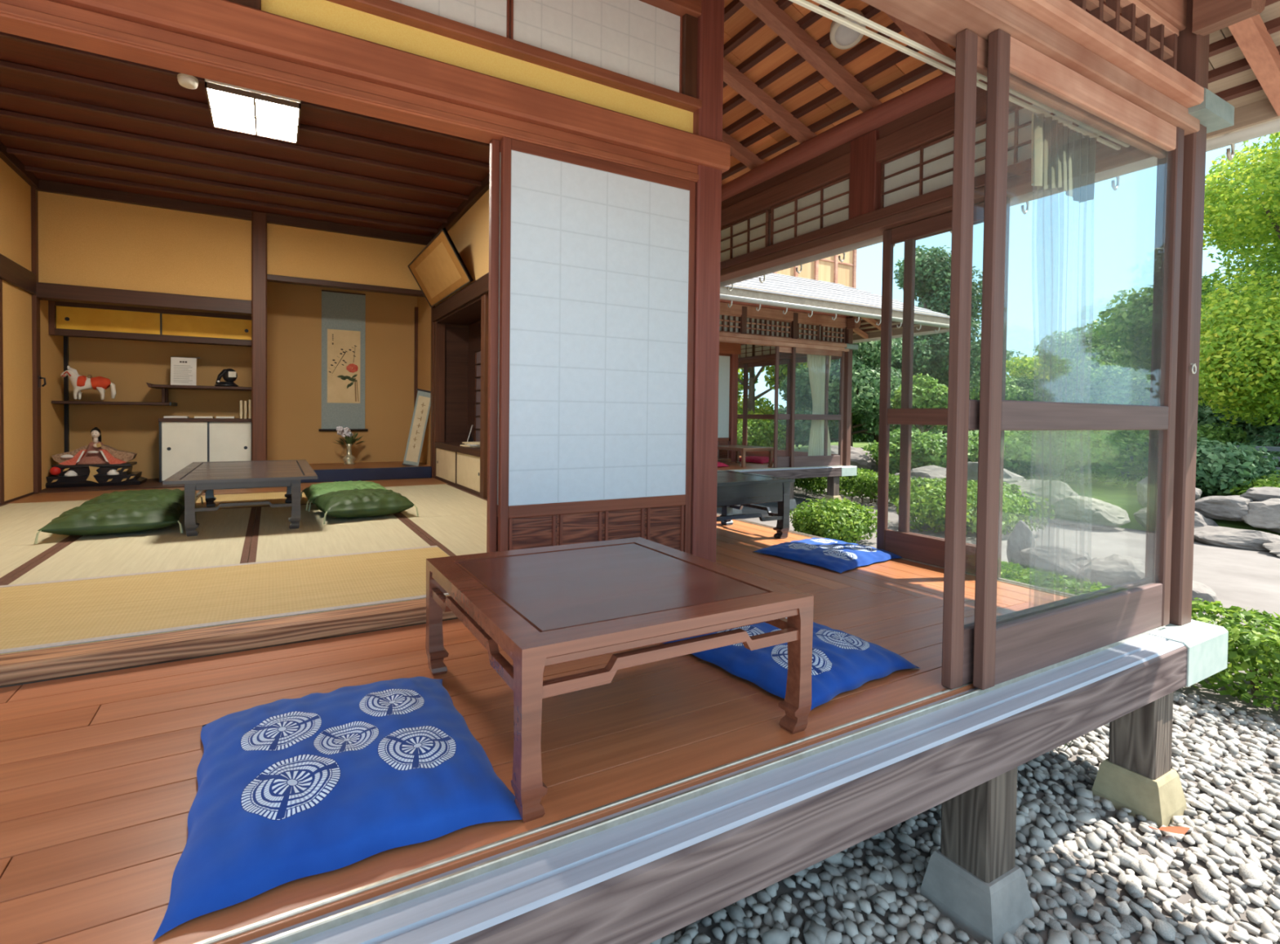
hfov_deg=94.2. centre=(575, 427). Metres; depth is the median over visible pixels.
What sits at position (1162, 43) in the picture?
lattice
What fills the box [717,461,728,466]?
zabuton
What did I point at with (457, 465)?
base cabinet
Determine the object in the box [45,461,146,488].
display stand
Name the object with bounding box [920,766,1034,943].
support post
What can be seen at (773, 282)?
roof
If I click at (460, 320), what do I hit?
wall
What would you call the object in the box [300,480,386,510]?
zabuton
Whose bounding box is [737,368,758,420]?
tree
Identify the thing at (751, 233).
lattice
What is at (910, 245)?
door
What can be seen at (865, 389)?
tree
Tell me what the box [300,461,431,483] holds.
step
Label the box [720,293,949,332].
gutter
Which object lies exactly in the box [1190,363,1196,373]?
ring hook
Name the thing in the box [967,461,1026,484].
rock
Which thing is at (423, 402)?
panel
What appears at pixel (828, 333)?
lattice
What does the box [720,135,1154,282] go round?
lintel
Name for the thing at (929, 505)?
bush
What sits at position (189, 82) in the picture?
smoke detector
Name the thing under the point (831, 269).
wall
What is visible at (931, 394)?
tree
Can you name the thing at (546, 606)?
table
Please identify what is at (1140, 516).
rock
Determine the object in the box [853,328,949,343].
gutter
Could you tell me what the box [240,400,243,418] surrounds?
book
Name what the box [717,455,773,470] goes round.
floor
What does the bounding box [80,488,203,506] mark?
zabuton
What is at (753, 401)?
tree
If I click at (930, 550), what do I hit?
door
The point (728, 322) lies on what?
lattice
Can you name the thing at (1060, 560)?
rock
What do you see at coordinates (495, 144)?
door
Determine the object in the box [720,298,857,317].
beam
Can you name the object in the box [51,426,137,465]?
doll
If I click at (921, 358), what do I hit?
tree
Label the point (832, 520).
bush
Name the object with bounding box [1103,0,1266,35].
beam
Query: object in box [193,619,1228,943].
beam
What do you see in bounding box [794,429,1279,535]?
ground
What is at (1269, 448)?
bush
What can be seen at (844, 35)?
diffuser
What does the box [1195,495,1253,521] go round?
rock
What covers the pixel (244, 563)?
floor
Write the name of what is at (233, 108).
ceiling lamp
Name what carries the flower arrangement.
in the vase
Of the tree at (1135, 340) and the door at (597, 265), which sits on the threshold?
the door at (597, 265)
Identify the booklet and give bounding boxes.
[460,444,479,447]
[462,441,479,444]
[464,443,479,445]
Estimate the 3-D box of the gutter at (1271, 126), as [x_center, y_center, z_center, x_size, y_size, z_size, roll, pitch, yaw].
[2.540,-1.452,4.287,0.152,0.189,5.680,0,1,-27]
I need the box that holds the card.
[170,355,199,385]
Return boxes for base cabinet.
[158,417,251,482]
[435,441,479,496]
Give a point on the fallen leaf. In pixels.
(1178, 829)
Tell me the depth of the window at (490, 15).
2.28 m
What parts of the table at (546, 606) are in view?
leg, leg, panel, leg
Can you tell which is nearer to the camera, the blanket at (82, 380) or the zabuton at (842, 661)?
the zabuton at (842, 661)
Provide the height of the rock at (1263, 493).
0.259 m
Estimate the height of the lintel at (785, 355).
0.105 m
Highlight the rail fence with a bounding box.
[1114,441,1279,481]
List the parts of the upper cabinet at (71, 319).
post, sliding door, rail, rail, sliding door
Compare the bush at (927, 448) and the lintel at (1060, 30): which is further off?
the bush at (927, 448)
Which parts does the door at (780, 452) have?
rail, rail, rail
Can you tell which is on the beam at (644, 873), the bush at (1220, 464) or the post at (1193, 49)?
the post at (1193, 49)
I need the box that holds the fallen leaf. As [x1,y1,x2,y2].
[1148,826,1190,834]
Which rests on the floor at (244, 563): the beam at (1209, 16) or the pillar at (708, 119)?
the pillar at (708, 119)
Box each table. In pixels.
[162,459,317,536]
[425,537,813,822]
[716,470,795,538]
[717,444,773,467]
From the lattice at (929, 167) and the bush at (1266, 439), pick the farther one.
the bush at (1266, 439)
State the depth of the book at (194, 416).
6.07 m
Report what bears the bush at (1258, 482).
on the ground at (1126, 498)
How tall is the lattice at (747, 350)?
0.278 m
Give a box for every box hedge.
[794,467,1022,504]
[1000,560,1279,711]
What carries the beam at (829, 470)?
attached to the floor at (731, 465)
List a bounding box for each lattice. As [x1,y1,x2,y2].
[719,312,741,333]
[720,208,771,262]
[737,343,754,358]
[746,315,791,337]
[753,344,775,356]
[770,175,849,244]
[797,321,818,340]
[817,324,845,343]
[880,102,1094,208]
[1071,0,1178,70]
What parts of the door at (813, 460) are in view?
rail, rail, rail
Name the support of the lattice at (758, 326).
on the lintel at (729, 337)
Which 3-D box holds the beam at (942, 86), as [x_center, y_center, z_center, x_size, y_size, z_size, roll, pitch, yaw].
[-1.123,-1.796,2.943,5.900,0.162,4.902,0,1,-27]
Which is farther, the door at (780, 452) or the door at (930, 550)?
the door at (780, 452)
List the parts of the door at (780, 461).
rail, rail, rail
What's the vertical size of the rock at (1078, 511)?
0.437 m
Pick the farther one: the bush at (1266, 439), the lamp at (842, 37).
the bush at (1266, 439)
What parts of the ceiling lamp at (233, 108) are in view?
panel, panel, panel, panel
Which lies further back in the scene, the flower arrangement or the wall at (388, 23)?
the flower arrangement
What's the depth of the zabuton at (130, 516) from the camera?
3.37 m
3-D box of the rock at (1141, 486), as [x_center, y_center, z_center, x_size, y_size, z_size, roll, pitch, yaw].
[7.750,0.854,7.756,0.553,0.452,0.633,0,1,-27]
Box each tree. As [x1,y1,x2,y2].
[737,362,808,451]
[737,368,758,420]
[765,363,879,444]
[773,337,916,446]
[795,335,931,441]
[831,336,943,450]
[890,371,947,433]
[893,244,982,396]
[928,341,1026,436]
[937,376,1067,432]
[1005,353,1129,444]
[1032,318,1199,431]
[1097,272,1278,439]
[1198,132,1279,476]
[1202,131,1279,295]
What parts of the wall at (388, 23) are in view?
rail, rail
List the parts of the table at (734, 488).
leg, panel, leg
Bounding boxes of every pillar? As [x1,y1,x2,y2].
[690,0,724,562]
[729,354,737,462]
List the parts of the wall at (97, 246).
cornice, alcove post, toko post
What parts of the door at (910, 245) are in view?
rail, rail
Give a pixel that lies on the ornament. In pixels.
(229, 375)
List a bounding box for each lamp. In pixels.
[204,78,301,143]
[829,8,865,49]
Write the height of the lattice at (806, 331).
0.280 m
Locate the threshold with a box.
[0,595,457,686]
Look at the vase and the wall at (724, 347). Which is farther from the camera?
the wall at (724, 347)
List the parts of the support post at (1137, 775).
post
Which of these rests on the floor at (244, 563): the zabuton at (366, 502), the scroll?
the zabuton at (366, 502)
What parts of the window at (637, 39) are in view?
frame, frame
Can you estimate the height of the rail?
0.024 m
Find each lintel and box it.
[719,331,857,351]
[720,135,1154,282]
[737,352,807,364]
[860,0,1234,135]
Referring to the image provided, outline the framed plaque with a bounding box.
[407,227,473,307]
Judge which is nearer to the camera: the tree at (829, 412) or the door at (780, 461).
the door at (780, 461)
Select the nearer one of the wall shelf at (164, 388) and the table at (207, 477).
the table at (207, 477)
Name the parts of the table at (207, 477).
leg, leg, panel, leg, leg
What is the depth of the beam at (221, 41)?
2.02 m
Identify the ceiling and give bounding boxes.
[0,31,489,236]
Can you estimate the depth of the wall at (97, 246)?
6.05 m
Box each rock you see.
[807,444,878,473]
[891,465,946,491]
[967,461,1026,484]
[1004,479,1079,519]
[1006,520,1035,568]
[1020,545,1092,582]
[1035,495,1129,530]
[1080,553,1145,586]
[1133,506,1218,528]
[1136,476,1202,507]
[1140,575,1217,612]
[1193,524,1279,551]
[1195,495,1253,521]
[1240,486,1279,501]
[1241,497,1279,533]
[1262,541,1279,557]
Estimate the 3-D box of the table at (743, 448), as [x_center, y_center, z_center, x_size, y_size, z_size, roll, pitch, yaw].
[2.661,0.461,9.574,0.700,0.300,0.880,0,1,-27]
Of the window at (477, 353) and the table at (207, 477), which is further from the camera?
the window at (477, 353)
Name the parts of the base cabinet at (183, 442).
sliding door, sliding door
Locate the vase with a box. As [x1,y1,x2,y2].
[342,443,355,464]
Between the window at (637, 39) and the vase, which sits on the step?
the vase
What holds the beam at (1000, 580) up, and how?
attached to the floor at (99, 785)
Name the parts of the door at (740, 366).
rail, rail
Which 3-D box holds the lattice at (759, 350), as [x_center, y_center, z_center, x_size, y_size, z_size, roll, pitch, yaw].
[3.653,-1.510,11.293,0.061,0.278,0.645,0,1,-27]
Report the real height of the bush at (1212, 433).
1.254 m
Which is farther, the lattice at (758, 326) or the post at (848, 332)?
the post at (848, 332)
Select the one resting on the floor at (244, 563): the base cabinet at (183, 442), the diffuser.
the base cabinet at (183, 442)
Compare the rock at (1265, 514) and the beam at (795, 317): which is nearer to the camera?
the rock at (1265, 514)
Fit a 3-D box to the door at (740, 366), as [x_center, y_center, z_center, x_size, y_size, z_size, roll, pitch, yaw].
[3.126,-0.364,12.318,0.032,1.841,1.130,0,1,-27]
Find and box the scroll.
[318,289,368,431]
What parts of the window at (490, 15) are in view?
frame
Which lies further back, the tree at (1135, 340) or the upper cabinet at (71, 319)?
the tree at (1135, 340)
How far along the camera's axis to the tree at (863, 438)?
23.86 m
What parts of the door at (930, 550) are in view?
rail, rail, rail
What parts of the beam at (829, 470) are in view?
track rail, track rail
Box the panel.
[401,388,431,466]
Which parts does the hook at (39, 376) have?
plate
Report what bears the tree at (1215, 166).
on the ground at (1126, 498)
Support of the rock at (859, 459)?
on the ground at (1126, 498)
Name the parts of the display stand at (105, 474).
white dish, white dish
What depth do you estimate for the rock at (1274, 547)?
6.22 m
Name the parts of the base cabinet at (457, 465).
sliding door, rail, sliding door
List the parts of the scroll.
rod, stem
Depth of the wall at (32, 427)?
4.83 m
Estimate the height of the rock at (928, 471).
0.691 m
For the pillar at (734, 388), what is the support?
on the floor at (731, 465)
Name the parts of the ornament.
shiny plate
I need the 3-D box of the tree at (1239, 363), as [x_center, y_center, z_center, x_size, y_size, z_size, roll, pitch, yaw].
[12.997,-2.875,9.929,4.624,8.171,4.576,1,1,30]
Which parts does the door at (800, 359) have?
rail, rail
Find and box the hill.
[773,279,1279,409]
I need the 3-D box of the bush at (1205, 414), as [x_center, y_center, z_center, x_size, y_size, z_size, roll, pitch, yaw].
[13.818,-0.008,11.689,2.767,2.482,2.980,1,1,11]
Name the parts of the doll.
white trim, white trim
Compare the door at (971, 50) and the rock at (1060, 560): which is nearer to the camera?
the door at (971, 50)
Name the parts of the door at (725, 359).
panel, rail, rail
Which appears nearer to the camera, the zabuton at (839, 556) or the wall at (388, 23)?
the wall at (388, 23)
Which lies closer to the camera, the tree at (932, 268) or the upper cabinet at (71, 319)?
the upper cabinet at (71, 319)
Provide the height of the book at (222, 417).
0.022 m
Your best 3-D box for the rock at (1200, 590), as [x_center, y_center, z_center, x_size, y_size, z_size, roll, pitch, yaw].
[4.606,1.302,4.543,0.423,0.317,0.452,0,1,-27]
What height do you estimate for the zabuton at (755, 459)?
0.093 m
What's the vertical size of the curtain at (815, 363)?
1.810 m
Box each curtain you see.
[806,354,831,455]
[1031,111,1096,202]
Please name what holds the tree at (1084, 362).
on the ground at (1126, 498)
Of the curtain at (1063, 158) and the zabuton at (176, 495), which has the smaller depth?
the curtain at (1063, 158)
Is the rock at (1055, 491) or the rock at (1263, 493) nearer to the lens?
the rock at (1263, 493)
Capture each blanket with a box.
[76,375,87,386]
[90,376,111,389]
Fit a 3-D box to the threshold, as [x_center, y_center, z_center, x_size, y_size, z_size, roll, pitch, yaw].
[-1.231,0.696,1.907,3.957,0.058,0.115,0,1,-27]
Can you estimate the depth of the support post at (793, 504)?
9.07 m
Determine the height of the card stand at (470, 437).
0.227 m
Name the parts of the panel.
rod, rod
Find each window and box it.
[391,0,509,38]
[474,349,480,441]
[509,0,682,93]
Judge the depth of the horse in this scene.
5.65 m
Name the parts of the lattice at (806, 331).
frame rail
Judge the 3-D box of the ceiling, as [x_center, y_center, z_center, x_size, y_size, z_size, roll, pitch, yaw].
[-2.098,-2.051,3.908,3.650,0.052,4.392,0,1,-27]
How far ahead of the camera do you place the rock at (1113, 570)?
4.86 m
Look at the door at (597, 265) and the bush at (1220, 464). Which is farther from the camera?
the bush at (1220, 464)
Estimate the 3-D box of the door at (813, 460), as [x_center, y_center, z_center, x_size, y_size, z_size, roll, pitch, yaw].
[3.855,-0.309,9.418,1.160,1.861,0.032,0,1,-27]
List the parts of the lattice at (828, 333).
frame rail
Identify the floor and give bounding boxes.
[0,477,487,654]
[0,515,1066,943]
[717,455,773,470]
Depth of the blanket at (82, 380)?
5.61 m
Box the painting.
[327,328,359,403]
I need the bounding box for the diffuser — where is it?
[835,20,860,45]
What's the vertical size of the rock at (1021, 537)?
0.637 m
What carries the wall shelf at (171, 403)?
attached to the wall at (97, 246)
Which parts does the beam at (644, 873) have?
track rail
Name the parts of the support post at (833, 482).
post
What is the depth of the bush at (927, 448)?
11.13 m
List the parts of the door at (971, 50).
rail, rail, rail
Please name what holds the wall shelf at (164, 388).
on the wall shelf at (171, 403)
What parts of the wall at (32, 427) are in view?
foot rail, picture rail, cornice, corner post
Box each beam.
[0,0,730,182]
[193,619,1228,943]
[716,513,1076,597]
[720,15,1151,228]
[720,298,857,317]
[720,302,861,338]
[721,1,1121,201]
[724,465,857,478]
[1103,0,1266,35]
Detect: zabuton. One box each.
[34,499,184,543]
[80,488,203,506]
[152,675,522,941]
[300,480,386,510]
[307,488,418,524]
[662,617,919,710]
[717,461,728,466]
[738,455,768,463]
[752,537,902,573]
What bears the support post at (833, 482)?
on the ground at (1095, 872)
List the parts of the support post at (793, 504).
post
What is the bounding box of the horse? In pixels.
[60,365,115,399]
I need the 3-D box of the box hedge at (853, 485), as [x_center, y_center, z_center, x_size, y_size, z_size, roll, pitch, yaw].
[4.878,0.990,10.116,1.096,0.550,4.658,0,1,-27]
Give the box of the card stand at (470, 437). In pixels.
[466,424,473,441]
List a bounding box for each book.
[163,415,189,417]
[194,416,213,417]
[215,416,235,418]
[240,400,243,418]
[244,400,247,418]
[248,399,251,418]
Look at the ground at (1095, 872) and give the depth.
1.88 m
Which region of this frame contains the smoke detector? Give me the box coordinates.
[177,73,198,88]
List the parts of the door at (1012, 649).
rail, rail, rail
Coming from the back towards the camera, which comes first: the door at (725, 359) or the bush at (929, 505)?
the door at (725, 359)
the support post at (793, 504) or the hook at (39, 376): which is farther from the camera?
the support post at (793, 504)
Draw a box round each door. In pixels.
[486,138,501,552]
[497,136,695,553]
[717,353,731,458]
[737,363,745,455]
[744,359,789,457]
[773,346,829,467]
[787,355,840,456]
[790,346,844,466]
[876,201,984,574]
[897,197,1009,577]
[941,28,1166,689]
[973,28,1184,689]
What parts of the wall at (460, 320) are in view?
recess post, cornice, picture rail, recess post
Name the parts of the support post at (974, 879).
post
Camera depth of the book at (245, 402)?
6.27 m
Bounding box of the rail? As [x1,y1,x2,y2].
[788,0,1129,150]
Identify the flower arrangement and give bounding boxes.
[332,426,365,445]
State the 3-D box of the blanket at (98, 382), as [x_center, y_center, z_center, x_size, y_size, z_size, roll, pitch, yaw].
[-4.593,-0.427,5.724,0.155,0.135,0.131,0,1,-27]
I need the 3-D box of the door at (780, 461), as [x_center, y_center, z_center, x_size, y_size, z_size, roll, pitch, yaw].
[3.560,-0.309,9.313,1.160,1.861,0.032,0,1,-27]
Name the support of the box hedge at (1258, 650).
on the ground at (1095, 872)
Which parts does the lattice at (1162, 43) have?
frame rail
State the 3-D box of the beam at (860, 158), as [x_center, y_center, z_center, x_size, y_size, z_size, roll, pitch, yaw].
[1.261,-1.497,4.364,0.130,0.485,4.570,0,1,-27]
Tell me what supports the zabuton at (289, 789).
on the floor at (99, 785)
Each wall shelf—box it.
[51,400,177,405]
[146,382,251,402]
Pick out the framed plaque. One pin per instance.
(439, 270)
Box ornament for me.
[214,368,238,386]
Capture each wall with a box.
[0,141,64,505]
[35,178,435,478]
[226,0,702,133]
[431,172,489,497]
[717,342,741,462]
[773,248,857,288]
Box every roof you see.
[720,0,1279,340]
[724,272,949,318]
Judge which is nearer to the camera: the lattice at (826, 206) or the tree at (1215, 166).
the lattice at (826, 206)
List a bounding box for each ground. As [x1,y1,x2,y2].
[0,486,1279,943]
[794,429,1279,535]
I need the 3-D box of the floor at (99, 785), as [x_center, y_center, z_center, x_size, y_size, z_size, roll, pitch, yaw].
[-1.299,0.731,3.066,5.699,0.060,4.634,0,1,-27]
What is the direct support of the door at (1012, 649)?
on the beam at (644, 873)
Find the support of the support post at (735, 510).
on the ground at (1095, 872)
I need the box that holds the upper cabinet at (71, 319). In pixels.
[48,300,251,346]
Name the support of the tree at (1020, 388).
on the ground at (1126, 498)
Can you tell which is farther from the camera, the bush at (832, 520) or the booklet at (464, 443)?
the bush at (832, 520)
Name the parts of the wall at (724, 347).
sill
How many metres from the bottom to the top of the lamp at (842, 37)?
0.164 m
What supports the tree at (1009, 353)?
on the ground at (1126, 498)
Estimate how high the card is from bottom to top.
0.301 m
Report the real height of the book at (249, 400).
0.201 m
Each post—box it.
[732,504,742,514]
[789,481,796,508]
[825,475,841,502]
[842,316,853,466]
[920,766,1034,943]
[1091,691,1186,828]
[1144,0,1209,625]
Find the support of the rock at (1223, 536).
on the ground at (1095, 872)
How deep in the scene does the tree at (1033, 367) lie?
22.03 m
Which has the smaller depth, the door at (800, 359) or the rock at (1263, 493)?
the rock at (1263, 493)
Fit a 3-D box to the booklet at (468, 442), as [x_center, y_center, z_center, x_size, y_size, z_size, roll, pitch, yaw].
[-0.924,0.152,5.683,0.202,0.013,0.320,0,1,-40]
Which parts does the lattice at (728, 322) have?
frame rail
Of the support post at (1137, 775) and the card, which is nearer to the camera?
the support post at (1137, 775)
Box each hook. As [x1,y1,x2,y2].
[38,375,46,387]
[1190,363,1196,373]
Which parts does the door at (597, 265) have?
panel, panel, rail, rail, panel, panel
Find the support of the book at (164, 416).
on the base cabinet at (183, 442)
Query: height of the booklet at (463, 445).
0.013 m
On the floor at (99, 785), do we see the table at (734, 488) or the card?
the table at (734, 488)
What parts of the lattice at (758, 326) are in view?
frame rail, frame rail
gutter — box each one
[720,117,1279,291]
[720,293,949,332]
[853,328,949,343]
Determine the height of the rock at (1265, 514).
0.380 m
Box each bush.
[737,418,786,450]
[789,496,889,543]
[862,427,977,474]
[889,480,1055,534]
[968,430,1148,488]
[1122,422,1249,457]
[1139,435,1279,498]
[1197,396,1278,444]
[1212,470,1279,495]
[1243,424,1279,473]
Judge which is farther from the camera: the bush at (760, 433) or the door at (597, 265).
the bush at (760, 433)
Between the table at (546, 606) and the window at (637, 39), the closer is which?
the table at (546, 606)
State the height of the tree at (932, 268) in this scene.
7.061 m
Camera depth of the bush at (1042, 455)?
9.91 m
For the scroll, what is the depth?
6.99 m
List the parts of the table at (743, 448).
leg, panel, leg, leg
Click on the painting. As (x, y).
(343, 344)
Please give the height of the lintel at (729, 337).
0.127 m
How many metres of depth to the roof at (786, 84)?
3.31 m

